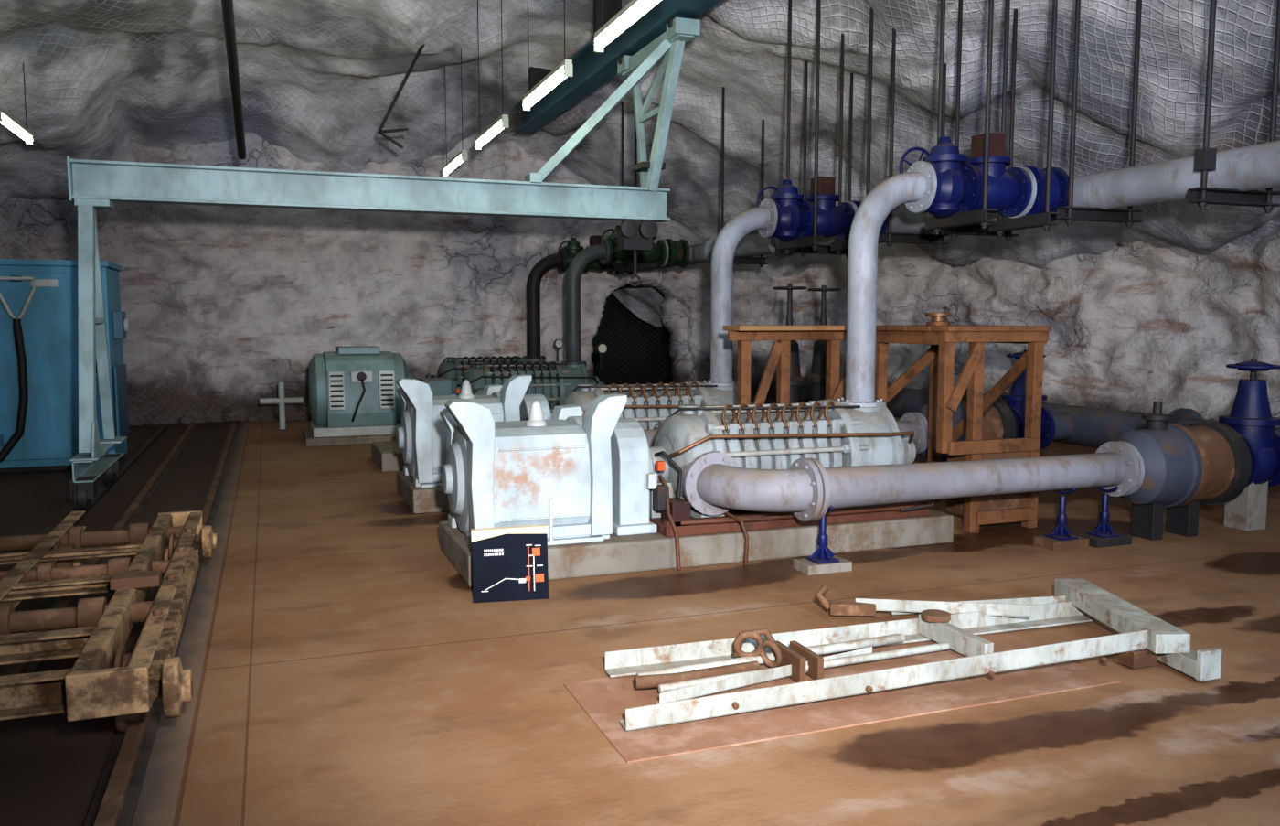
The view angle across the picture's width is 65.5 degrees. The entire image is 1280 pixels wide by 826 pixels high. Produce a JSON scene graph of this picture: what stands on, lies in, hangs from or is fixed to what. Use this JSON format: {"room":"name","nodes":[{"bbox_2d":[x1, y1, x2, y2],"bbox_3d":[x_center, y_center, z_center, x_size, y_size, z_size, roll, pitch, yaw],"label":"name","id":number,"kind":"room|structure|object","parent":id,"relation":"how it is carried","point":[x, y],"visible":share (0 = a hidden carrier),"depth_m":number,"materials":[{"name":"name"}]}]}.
{"room":"underground pump room","nodes":[
{"label":"underground pump room","id":0,"kind":"room"},
{"bbox_2d":[0,132,711,425],"bbox_3d":[-5.827,-2.757,17.807,15.609,5.600,5.141,-2,6,-20],"label":"wall","id":1,"kind":"structure","parent":0,"point":[222,305],"depth_m":16.41,"materials":[{"name":"grey stone"}]},
{"bbox_2d":[0,390,1279,825],"bbox_3d":[-0.620,0.777,8.948,19.000,0.001,27.000,-2,6,-20],"label":"floor","id":2,"kind":"structure","parent":0,"point":[346,671],"depth_m":4.30,"materials":[{"name":"concrete"}]},
{"bbox_2d":[0,258,129,473],"bbox_3d":[-6.869,-0.511,10.765,2.470,2.230,1.110,-2,6,-20],"label":"container","id":3,"kind":"object","parent":2,"relation":"on","point":[49,439],"visible":0.77,"depth_m":10.47,"materials":[{"name":"metal"}]},
{"bbox_2d":[0,275,36,462],"bbox_3d":[-6.616,-0.361,10.108,0.902,2.068,0.214,-5,7,-43],"label":"hose","id":4,"kind":"object","parent":3,"relation":"hanging from","point":[19,432],"visible":1,"depth_m":10.23,"materials":[{"name":"rubber"}]},
{"bbox_2d":[0,422,239,825],"bbox_3d":[-3.288,1.021,6.099,1.075,0.045,19.500,-2,6,-20],"label":"rails","id":5,"kind":"object","parent":2,"relation":"on","point":[115,799],"visible":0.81,"depth_m":4.47,"materials":[{"name":"orange metal"}]},
{"bbox_2d":[0,510,217,732],"bbox_3d":[-2.735,0.910,4.860,1.191,0.410,3.381,-2,6,-20],"label":"trolley","id":6,"kind":"object","parent":5,"relation":"on","point":[105,679],"visible":1,"depth_m":4.21,"materials":[{"name":"orange metal"}]},
{"bbox_2d":[66,17,700,511],"bbox_3d":[-2.294,-1.486,9.386,5.444,4.345,1.804,-2,6,-18],"label":"crane","id":7,"kind":"object","parent":5,"relation":"on","point":[93,185],"visible":0.96,"depth_m":9.01,"materials":[{"name":"paint"}]},
{"bbox_2d":[618,219,657,287],"bbox_3d":[-0.054,-1.596,9.968,0.380,0.663,0.320,-2,6,-20],"label":"hoist","id":8,"kind":"object","parent":7,"relation":"hanging from","point":[634,235],"visible":1,"depth_m":9.87,"materials":[{"name":"metal"}]},
{"bbox_2d":[128,403,311,425],"bbox_3d":[-4.992,-0.018,16.400,9.156,0.387,0.811,-2,6,-20],"label":"rubble","id":9,"kind":"object","parent":2,"relation":"on","point":[237,412],"visible":0.19,"depth_m":15.79,"materials":[{"name":"grey stone"}]},
{"bbox_2d":[259,381,303,428],"bbox_3d":[-5.297,-0.111,14.727,0.600,0.700,0.090,-2,6,-20],"label":"cross","id":10,"kind":"object","parent":2,"relation":"on","point":[281,400],"visible":1,"depth_m":14.69,"materials":[{"name":"paint"}]},
{"bbox_2d":[302,428,396,446],"bbox_3d":[-2.502,0.210,13.979,4.200,0.200,1.200,-2,6,-20],"label":"concrete plinth","id":11,"kind":"object","parent":2,"relation":"on","point":[310,440],"visible":0.22,"depth_m":12.90,"materials":[{"name":"grey concrete"}]},
{"bbox_2d":[309,345,408,437],"bbox_3d":[-3.780,-0.313,13.391,1.270,1.150,1.155,-2,6,-20],"label":"motor","id":12,"kind":"object","parent":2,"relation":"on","point":[353,391],"visible":0.95,"depth_m":12.99,"materials":[{"name":"green paint"}]},
{"bbox_2d":[372,440,404,471],"bbox_3d":[-1.277,0.424,11.670,3.520,0.200,1.100,-2,6,-20],"label":"concrete plinth","id":13,"kind":"object","parent":2,"relation":"on","point":[387,454],"visible":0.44,"depth_m":10.63,"materials":[{"name":"grey concrete"}]},
{"bbox_2d":[407,372,419,379],"bbox_3d":[-3.983,-0.444,15.829,0.950,0.760,0.760,-2,6,-20],"label":"motor","id":14,"kind":"object","parent":2,"relation":"on","point":[410,376],"visible":0.02,"depth_m":15.84,"materials":[{"name":"teal metal"}]},
{"bbox_2d":[396,470,448,513],"bbox_3d":[-0.423,0.636,9.384,3.520,0.200,1.100,-2,6,-20],"label":"concrete plinth","id":15,"kind":"object","parent":2,"relation":"on","point":[419,499],"visible":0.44,"depth_m":8.33,"materials":[{"name":"grey concrete"}]},
{"bbox_2d":[418,377,453,395],"bbox_3d":[-2.947,-0.173,13.777,0.650,0.600,0.500,-2,6,-20],"label":"guard","id":16,"kind":"object","parent":2,"relation":"on","point":[439,386],"visible":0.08,"depth_m":13.59,"materials":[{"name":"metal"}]},
{"bbox_2d":[395,373,532,488],"bbox_3d":[-1.626,0.115,8.886,1.127,0.929,0.940,-2,6,-20],"label":"motor","id":17,"kind":"object","parent":2,"relation":"on","point":[421,432],"visible":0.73,"depth_m":8.45,"materials":[{"name":"paint"}]},
{"bbox_2d":[426,355,546,383],"bbox_3d":[-2.510,-0.425,16.246,2.600,1.007,1.173,-2,6,-20],"label":"pump","id":18,"kind":"object","parent":2,"relation":"on","point":[453,368],"visible":0.29,"depth_m":16.02,"materials":[{"name":"metal"}]},
{"bbox_2d":[522,248,565,359],"bbox_3d":[-1.614,-1.811,16.587,0.706,1.838,0.380,-2,6,-20],"label":"pipe","id":19,"kind":"object","parent":18,"relation":"on","point":[533,285],"visible":0.93,"depth_m":16.47,"materials":[{"name":"metal"}]},
{"bbox_2d":[558,237,587,272],"bbox_3d":[-1.142,-2.642,16.783,0.431,0.600,0.560,-2,6,-20],"label":"valve","id":20,"kind":"object","parent":19,"relation":"attached to","point":[573,247],"visible":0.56,"depth_m":16.58,"materials":[{"name":"metal"}]},
{"bbox_2d":[586,235,603,247],"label":"valve","id":21,"kind":"object","parent":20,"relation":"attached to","point":[593,240],"depth_m":16.73,"materials":[{"name":"brown metal"}]},
{"bbox_2d":[585,258,614,272],"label":"valve","id":22,"kind":"object","parent":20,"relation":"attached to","point":[596,265],"depth_m":16.76,"materials":[{"name":"green metal"}]},
{"bbox_2d":[554,339,563,361],"bbox_3d":[-1.355,-1.039,16.528,0.150,0.375,0.090,-2,6,-20],"label":"pressure gauge","id":23,"kind":"object","parent":18,"relation":"attached to","point":[558,343],"visible":0.98,"depth_m":16.48,"materials":[{"name":"metal"}]},
{"bbox_2d":[470,523,548,602],"bbox_3d":[-0.759,0.859,5.788,0.438,0.420,0.205,-1,5,-12],"label":"sign board","id":24,"kind":"object","parent":2,"relation":"on","point":[510,563],"visible":1,"depth_m":5.71,"materials":[{"name":"plastic"}]},
{"bbox_2d":[450,361,604,412],"bbox_3d":[-1.708,-0.226,14.100,2.600,1.007,1.173,-2,6,-20],"label":"pump","id":25,"kind":"object","parent":2,"relation":"on","point":[557,380],"visible":0.52,"depth_m":14.01,"materials":[{"name":"metal"}]},
{"bbox_2d":[560,238,609,364],"bbox_3d":[-0.812,-1.612,14.441,0.706,1.838,0.380,-2,6,-20],"label":"pipe","id":26,"kind":"object","parent":25,"relation":"on","point":[589,254],"visible":0.93,"depth_m":14.32,"materials":[{"name":"black metal"}]},
{"bbox_2d":[600,224,633,266],"bbox_3d":[-0.340,-2.442,14.637,0.431,0.600,0.560,-2,6,-20],"label":"valve","id":27,"kind":"object","parent":26,"relation":"attached to","point":[617,258],"visible":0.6,"depth_m":14.45,"materials":[{"name":"metal"}]},
{"bbox_2d":[637,235,666,266],"bbox_3d":[0.099,-2.483,14.700,0.501,0.610,0.380,-2,6,-20],"label":"valve","id":28,"kind":"object","parent":27,"relation":"attached to","point":[657,255],"visible":0.53,"depth_m":14.62,"materials":[{"name":"green metal"}]},
{"bbox_2d":[596,342,607,369],"bbox_3d":[-0.553,-0.820,14.383,0.150,0.375,0.090,-2,6,-20],"label":"pressure gauge","id":29,"kind":"object","parent":25,"relation":"attached to","point":[602,347],"visible":1,"depth_m":14.34,"materials":[{"name":"metal"}]},
{"bbox_2d":[439,393,627,549],"bbox_3d":[-0.772,0.327,6.599,1.127,0.929,0.940,-2,6,-20],"label":"motor","id":30,"kind":"object","parent":2,"relation":"on","point":[556,472],"visible":0.93,"depth_m":6.26,"materials":[{"name":"paint"}]},
{"bbox_2d":[519,394,551,420],"bbox_3d":[-0.995,0.193,9.129,0.280,0.730,0.720,-2,6,-20],"label":"guard","id":31,"kind":"object","parent":2,"relation":"on","point":[525,407],"visible":0.23,"depth_m":8.93,"materials":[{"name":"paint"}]},
{"bbox_2d":[610,418,656,535],"bbox_3d":[-0.141,0.405,6.843,0.280,0.730,0.720,-2,6,-20],"label":"guard","id":32,"kind":"object","parent":2,"relation":"on","point":[629,446],"visible":0.72,"depth_m":6.58,"materials":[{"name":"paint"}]},
{"bbox_2d":[550,380,762,429],"bbox_3d":[0.052,0.211,9.386,2.600,1.007,1.173,-2,6,-20],"label":"pump","id":33,"kind":"object","parent":2,"relation":"on","point":[648,408],"visible":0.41,"depth_m":9.26,"materials":[{"name":"metal"}]},
{"bbox_2d":[702,198,778,386],"bbox_3d":[0.948,-1.175,9.728,0.706,1.838,0.380,-2,6,-20],"label":"pipe","id":34,"kind":"object","parent":33,"relation":"on","point":[763,218],"visible":0.88,"depth_m":9.61,"materials":[{"name":"grey metal"}]},
{"bbox_2d":[756,179,813,241],"bbox_3d":[1.420,-2.005,9.924,0.431,0.600,0.560,-2,6,-20],"label":"valve","id":35,"kind":"object","parent":34,"relation":"attached to","point":[795,215],"visible":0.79,"depth_m":9.74,"materials":[{"name":"metal"}]},
{"bbox_2d":[805,176,854,240],"bbox_3d":[1.859,-2.046,9.987,0.501,0.610,0.380,-2,6,-20],"label":"valve","id":36,"kind":"object","parent":35,"relation":"attached to","point":[832,219],"visible":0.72,"depth_m":9.87,"materials":[{"name":"blue metal"}]},
{"bbox_2d":[643,412,926,453],"bbox_3d":[1.057,0.233,9.072,3.244,0.420,0.657,-2,6,-20],"label":"housing","id":37,"kind":"object","parent":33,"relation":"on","point":[909,421],"visible":0.19,"depth_m":9.36,"materials":[{"name":"paint"}]},
{"bbox_2d":[439,509,953,586],"bbox_3d":[0.431,0.848,7.097,3.520,0.200,1.100,-2,6,-20],"label":"concrete plinth","id":38,"kind":"object","parent":2,"relation":"on","point":[646,551],"visible":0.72,"depth_m":6.56,"materials":[{"name":"grey concrete"}]},
{"bbox_2d":[647,399,935,569],"bbox_3d":[0.906,0.424,7.100,2.600,1.007,1.173,-2,6,-20],"label":"pump","id":39,"kind":"object","parent":2,"relation":"on","point":[831,432],"visible":0.73,"depth_m":6.89,"materials":[{"name":"metal"}]},
{"bbox_2d":[834,160,937,406],"bbox_3d":[1.802,-0.963,7.441,0.706,1.838,0.380,-2,6,-20],"label":"pipe","id":40,"kind":"object","parent":39,"relation":"on","point":[916,187],"visible":0.92,"depth_m":7.32,"materials":[{"name":"grey metal"}]},
{"bbox_2d":[899,136,981,218],"bbox_3d":[2.274,-1.793,7.637,0.431,0.600,0.560,-2,6,-20],"label":"valve","id":41,"kind":"object","parent":40,"relation":"attached to","point":[958,189],"visible":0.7,"depth_m":7.45,"materials":[{"name":"metal"}]},
{"bbox_2d":[965,132,1032,216],"bbox_3d":[2.713,-1.834,7.701,0.501,0.610,0.380,-2,6,-20],"label":"valve","id":42,"kind":"object","parent":41,"relation":"attached to","point":[1009,190],"visible":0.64,"depth_m":7.60,"materials":[{"name":"blue metal"}]},
{"bbox_2d":[682,441,1139,521],"bbox_3d":[1.911,0.445,6.786,3.244,0.420,0.657,-2,6,-20],"label":"pipe","id":43,"kind":"object","parent":39,"relation":"on","point":[714,483],"visible":0.98,"depth_m":6.49,"materials":[{"name":"metal"}]},
{"bbox_2d":[789,340,826,403],"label":"valve","id":44,"kind":"object","parent":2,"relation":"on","point":[816,377],"depth_m":11.21,"materials":[{"name":"metal"}]},
{"bbox_2d":[792,505,852,575],"bbox_3d":[1.176,0.795,6.406,0.320,0.434,0.216,-2,6,-20],"label":"support stand","id":45,"kind":"object","parent":2,"relation":"on","point":[826,561],"visible":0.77,"depth_m":6.38,"materials":[{"name":"metal"}]},
{"bbox_2d":[563,631,1120,762],"bbox_3d":[0.899,1.200,4.412,2.330,0.016,0.840,-2,6,-20],"label":"floor plate","id":46,"kind":"object","parent":2,"relation":"on","point":[604,699],"depth_m":4.19,"materials":[{"name":"metal"}]},
{"bbox_2d":[722,324,1052,533],"bbox_3d":[1.894,0.093,7.874,2.110,1.560,1.360,-2,6,-20],"label":"wooden frame","id":47,"kind":"object","parent":2,"relation":"on","point":[944,399],"visible":0.78,"depth_m":7.63,"materials":[{"name":"brown wood"}]},
{"bbox_2d":[925,312,951,325],"bbox_3d":[2.327,-0.731,7.766,0.200,0.100,0.200,-2,6,-20],"label":"brass fitting","id":48,"kind":"object","parent":47,"relation":"on","point":[937,318],"visible":0.91,"depth_m":7.70,"materials":[{"name":"orange metal"}]},
{"bbox_2d":[604,577,1221,730],"bbox_3d":[1.177,1.053,4.793,2.820,0.194,1.352,-1,5,-12],"label":"frame","id":49,"kind":"object","parent":2,"relation":"on","point":[681,672],"visible":1,"depth_m":4.53,"materials":[{"name":"paint"}]},
{"bbox_2d":[915,398,1019,461],"bbox_3d":[3.117,0.200,9.701,1.096,1.010,0.620,-2,6,-20],"label":"strainer","id":50,"kind":"object","parent":2,"relation":"on","point":[999,421],"visible":0.27,"depth_m":9.52,"materials":[{"name":"orange metal"}]},
{"bbox_2d":[1002,368,1026,437],"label":"valve","id":51,"kind":"object","parent":2,"relation":"on","point":[1016,399],"depth_m":9.82,"materials":[{"name":"metal"}]},
{"bbox_2d":[750,372,1279,504],"bbox_3d":[4.127,0.161,11.200,0.560,0.810,12.000,-2,6,-20],"label":"pipe","id":52,"kind":"object","parent":2,"relation":"on","point":[1093,427],"visible":0.15,"depth_m":9.92,"materials":[{"name":"metal"}]},
{"bbox_2d":[1039,405,1073,448],"label":"flange","id":53,"kind":"object","parent":2,"relation":"on","point":[1056,425],"depth_m":9.95,"materials":[{"name":"metal"}]},
{"bbox_2d":[1033,487,1089,550],"bbox_3d":[3.004,0.732,7.083,0.320,0.434,0.216,-2,6,-20],"label":"support stand","id":54,"kind":"object","parent":2,"relation":"on","point":[1063,539],"visible":0.9,"depth_m":7.05,"materials":[{"name":"blue metal"}]},
{"bbox_2d":[1076,485,1131,547],"bbox_3d":[3.346,0.724,7.167,0.320,0.434,0.216,-2,6,-20],"label":"support stand","id":55,"kind":"object","parent":2,"relation":"on","point":[1103,538],"visible":0.89,"depth_m":7.13,"materials":[{"name":"metal"}]},
{"bbox_2d":[1113,401,1252,540],"bbox_3d":[3.971,0.412,7.415,1.096,1.010,0.620,-2,6,-20],"label":"valve","id":56,"kind":"object","parent":2,"relation":"on","point":[1181,468],"visible":0.82,"depth_m":7.23,"materials":[{"name":"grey metal"}]},
{"bbox_2d":[1218,358,1279,531],"bbox_3d":[4.846,0.232,7.725,0.768,1.310,0.440,-2,6,-20],"label":"valve","id":57,"kind":"object","parent":2,"relation":"on","point":[1250,416],"visible":0.57,"depth_m":7.56,"materials":[{"name":"metal"}]},
{"bbox_2d":[0,0,1279,327],"bbox_3d":[-0.271,-1.514,7.795,19.000,6.462,25.000,-2,6,-20],"label":"ceiling","id":58,"kind":"structure","parent":0,"point":[105,80],"depth_m":12.05,"materials":[{"name":"stone"}]},
{"bbox_2d":[0,63,33,145],"bbox_3d":[-6.619,-3.416,10.498,0.072,0.922,1.450,-2,6,-20],"label":"lamp","id":59,"kind":"object","parent":58,"relation":"hanging from","point":[5,119],"visible":1,"depth_m":10.60,"materials":[{"name":"white plastic"}]},
{"bbox_2d":[221,0,425,159],"bbox_3d":[-2.738,-3.616,9.354,2.243,1.801,5.646,-2,6,-20],"label":"cable","id":60,"kind":"object","parent":58,"relation":"hanging from","point":[228,13],"depth_m":9.82,"materials":[{"name":"black rubber"}]},
{"bbox_2d":[445,97,446,134],"bbox_3d":[-2.588,-4.003,13.445,0.072,0.461,0.050,-2,6,-20],"label":"lamp","id":61,"kind":"object","parent":58,"relation":"hanging from","point":[445,98],"depth_m":13.63,"materials":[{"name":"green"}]},
{"bbox_2d":[442,149,467,176],"bbox_3d":[-2.386,-3.327,12.964,0.072,0.345,1.775,-2,6,-20],"label":"lamp","id":62,"kind":"object","parent":58,"relation":"hanging from","point":[455,161],"depth_m":12.99,"materials":[{"name":"white plastic"}]},
{"bbox_2d":[460,47,461,82],"bbox_3d":[-2.171,-4.292,12.293,0.072,0.397,0.036,-2,6,-20],"label":"lamp","id":63,"kind":"object","parent":58,"relation":"hanging from","point":[461,48],"depth_m":12.46,"materials":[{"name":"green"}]},
{"bbox_2d":[461,96,462,138],"bbox_3d":[-2.170,-3.659,12.348,0.072,0.501,0.045,-2,6,-20],"label":"lamp","id":64,"kind":"object","parent":58,"relation":"hanging from","point":[462,96],"depth_m":12.52,"materials":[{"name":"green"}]},
{"bbox_2d":[474,0,508,149],"bbox_3d":[-1.648,-3.880,10.918,0.072,1.730,1.450,-2,6,-20],"label":"lamp","id":65,"kind":"object","parent":58,"relation":"hanging from","point":[501,122],"visible":1,"depth_m":10.84,"materials":[{"name":"white plastic"}]},
{"bbox_2d":[522,0,572,111],"bbox_3d":[-0.836,-3.669,8.745,0.072,1.710,1.450,-2,6,-20],"label":"lamp","id":66,"kind":"object","parent":58,"relation":"hanging from","point":[562,70],"visible":1,"depth_m":8.68,"materials":[{"name":"white plastic"}]},
{"bbox_2d":[514,0,721,134],"bbox_3d":[1.202,-3.966,7.046,0.300,0.994,17.000,-2,6,-20],"label":"beam","id":67,"kind":"structure","parent":58,"relation":"attached to","point":[591,69],"depth_m":11.26,"materials":[{"name":"metal"}]},
{"bbox_2d":[593,0,661,53],"bbox_3d":[-0.062,-3.481,6.672,0.072,1.720,1.450,-2,6,-20],"label":"lamp","id":68,"kind":"object","parent":58,"relation":"hanging from","point":[633,11],"visible":1,"depth_m":6.89,"materials":[{"name":"white plastic"}]},
{"bbox_2d":[617,102,640,275],"bbox_3d":[-0.162,-3.310,14.526,0.107,2.547,0.720,-2,6,-20],"label":"hanger","id":69,"kind":"object","parent":58,"relation":"hanging from","point":[625,268],"visible":0.59,"depth_m":14.64,"materials":[{"name":"metal"}]},
{"bbox_2d":[721,86,768,266],"bbox_3d":[1.394,-3.186,13.515,0.760,2.389,0.107,-2,6,-20],"label":"hanger","id":70,"kind":"object","parent":58,"relation":"hanging from","point":[737,260],"visible":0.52,"depth_m":13.54,"materials":[{"name":"metal"}]},
{"bbox_2d":[778,0,823,254],"bbox_3d":[1.598,-2.983,9.803,0.107,2.770,0.720,-2,6,-20],"label":"hanger","id":71,"kind":"object","parent":58,"relation":"hanging from","point":[806,241],"visible":0.99,"depth_m":9.65,"materials":[{"name":"metal"}]},
{"bbox_2d":[794,60,853,257],"bbox_3d":[2.161,-2.909,11.470,0.760,2.215,0.107,-2,6,-20],"label":"hanger","id":72,"kind":"object","parent":58,"relation":"hanging from","point":[820,250],"visible":0.58,"depth_m":11.48,"materials":[{"name":"metal"}]},
{"bbox_2d":[830,7,874,255],"bbox_3d":[2.161,-2.796,10.030,0.107,2.356,0.680,-2,6,-20],"label":"hanger","id":73,"kind":"object","parent":58,"relation":"hanging from","point":[838,246],"visible":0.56,"depth_m":10.17,"materials":[{"name":"metal"}]},
{"bbox_2d":[879,28,949,247],"bbox_3d":[2.753,-2.704,9.889,0.760,2.098,0.107,-2,6,-20],"label":"hanger","id":74,"kind":"object","parent":58,"relation":"hanging from","point":[889,237],"visible":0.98,"depth_m":9.88,"materials":[{"name":"metal"}]},
{"bbox_2d":[925,0,997,234],"bbox_3d":[2.452,-2.702,7.523,0.107,2.632,0.720,-2,6,-20],"label":"hanger","id":75,"kind":"object","parent":58,"relation":"hanging from","point":[978,216],"visible":1,"depth_m":7.39,"materials":[{"name":"metal"}]},
{"bbox_2d":[942,0,1019,240],"bbox_3d":[3.102,-2.659,8.952,0.760,2.181,0.107,-2,6,-20],"label":"hanger","id":76,"kind":"object","parent":58,"relation":"hanging from","point":[972,229],"visible":0.78,"depth_m":8.98,"materials":[{"name":"metal"}]},
{"bbox_2d":[637,139,1279,271],"bbox_3d":[2.389,-2.019,10.938,0.420,0.420,14.700,-2,6,-20],"label":"pipe","id":77,"kind":"object","parent":76,"relation":"hanging from","point":[1255,166],"visible":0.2,"depth_m":7.24,"materials":[{"name":"grey metal"}]},
{"bbox_2d":[610,262,639,274],"bbox_3d":[-0.213,-2.585,17.039,0.606,0.420,0.420,-2,6,-20],"label":"valve","id":78,"kind":"object","parent":77,"relation":"attached to","point":[615,268],"visible":0.13,"depth_m":16.97,"materials":[{"name":"green metal"}]},
{"bbox_2d":[661,238,693,267],"bbox_3d":[0.589,-2.386,14.892,0.605,0.420,0.420,-2,6,-20],"label":"valve","id":79,"kind":"object","parent":77,"relation":"attached to","point":[679,252],"visible":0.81,"depth_m":14.73,"materials":[{"name":"green metal"}]},
{"bbox_2d":[844,200,862,213],"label":"valve","id":80,"kind":"object","parent":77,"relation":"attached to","point":[855,204],"depth_m":9.99,"materials":[{"name":"metal"}]},
{"bbox_2d":[879,215,887,233],"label":"valve","id":81,"kind":"object","parent":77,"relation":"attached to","point":[884,229],"depth_m":10.02,"materials":[{"name":"blue metal"}]},
{"bbox_2d":[1008,165,1068,221],"bbox_3d":[3.203,-1.736,7.893,0.606,0.420,0.420,-2,6,-20],"label":"valve","id":82,"kind":"object","parent":77,"relation":"attached to","point":[1060,178],"visible":0.52,"depth_m":7.71,"materials":[{"name":"blue metal"}]},
{"bbox_2d":[988,0,1059,236],"bbox_3d":[3.015,-2.655,7.737,0.107,2.497,0.680,-2,6,-20],"label":"hanger","id":83,"kind":"object","parent":58,"relation":"hanging from","point":[1039,219],"visible":0.96,"depth_m":7.61,"materials":[{"name":"metal"}]},
{"bbox_2d":[1056,0,1142,227],"bbox_3d":[3.583,-2.575,7.661,0.760,2.252,0.107,-2,6,-20],"label":"hanger","id":84,"kind":"object","parent":58,"relation":"hanging from","point":[1069,213],"visible":1,"depth_m":7.71,"materials":[{"name":"metal"}]},
{"bbox_2d":[1186,0,1279,213],"bbox_3d":[3.991,-2.548,6.562,0.760,2.402,0.107,-2,6,-20],"label":"hanger","id":85,"kind":"object","parent":58,"relation":"hanging from","point":[1205,157],"visible":0.93,"depth_m":6.57,"materials":[{"name":"metal"}]},
{"bbox_2d":[660,227,1279,426],"bbox_3d":[6.433,-1.593,9.595,2.488,4.800,23.749,-3,6,-26],"label":"wall","id":86,"kind":"structure","parent":0,"point":[1136,325],"depth_m":12.96,"materials":[{"name":"grey stone"}]},
{"bbox_2d":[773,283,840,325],"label":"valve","id":87,"kind":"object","parent":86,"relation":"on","point":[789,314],"depth_m":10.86,"materials":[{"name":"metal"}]},
{"bbox_2d":[1006,349,1026,359],"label":"valve","id":88,"kind":"object","parent":86,"relation":"on","point":[1018,355],"depth_m":9.84,"materials":[{"name":"metal"}]}
]}

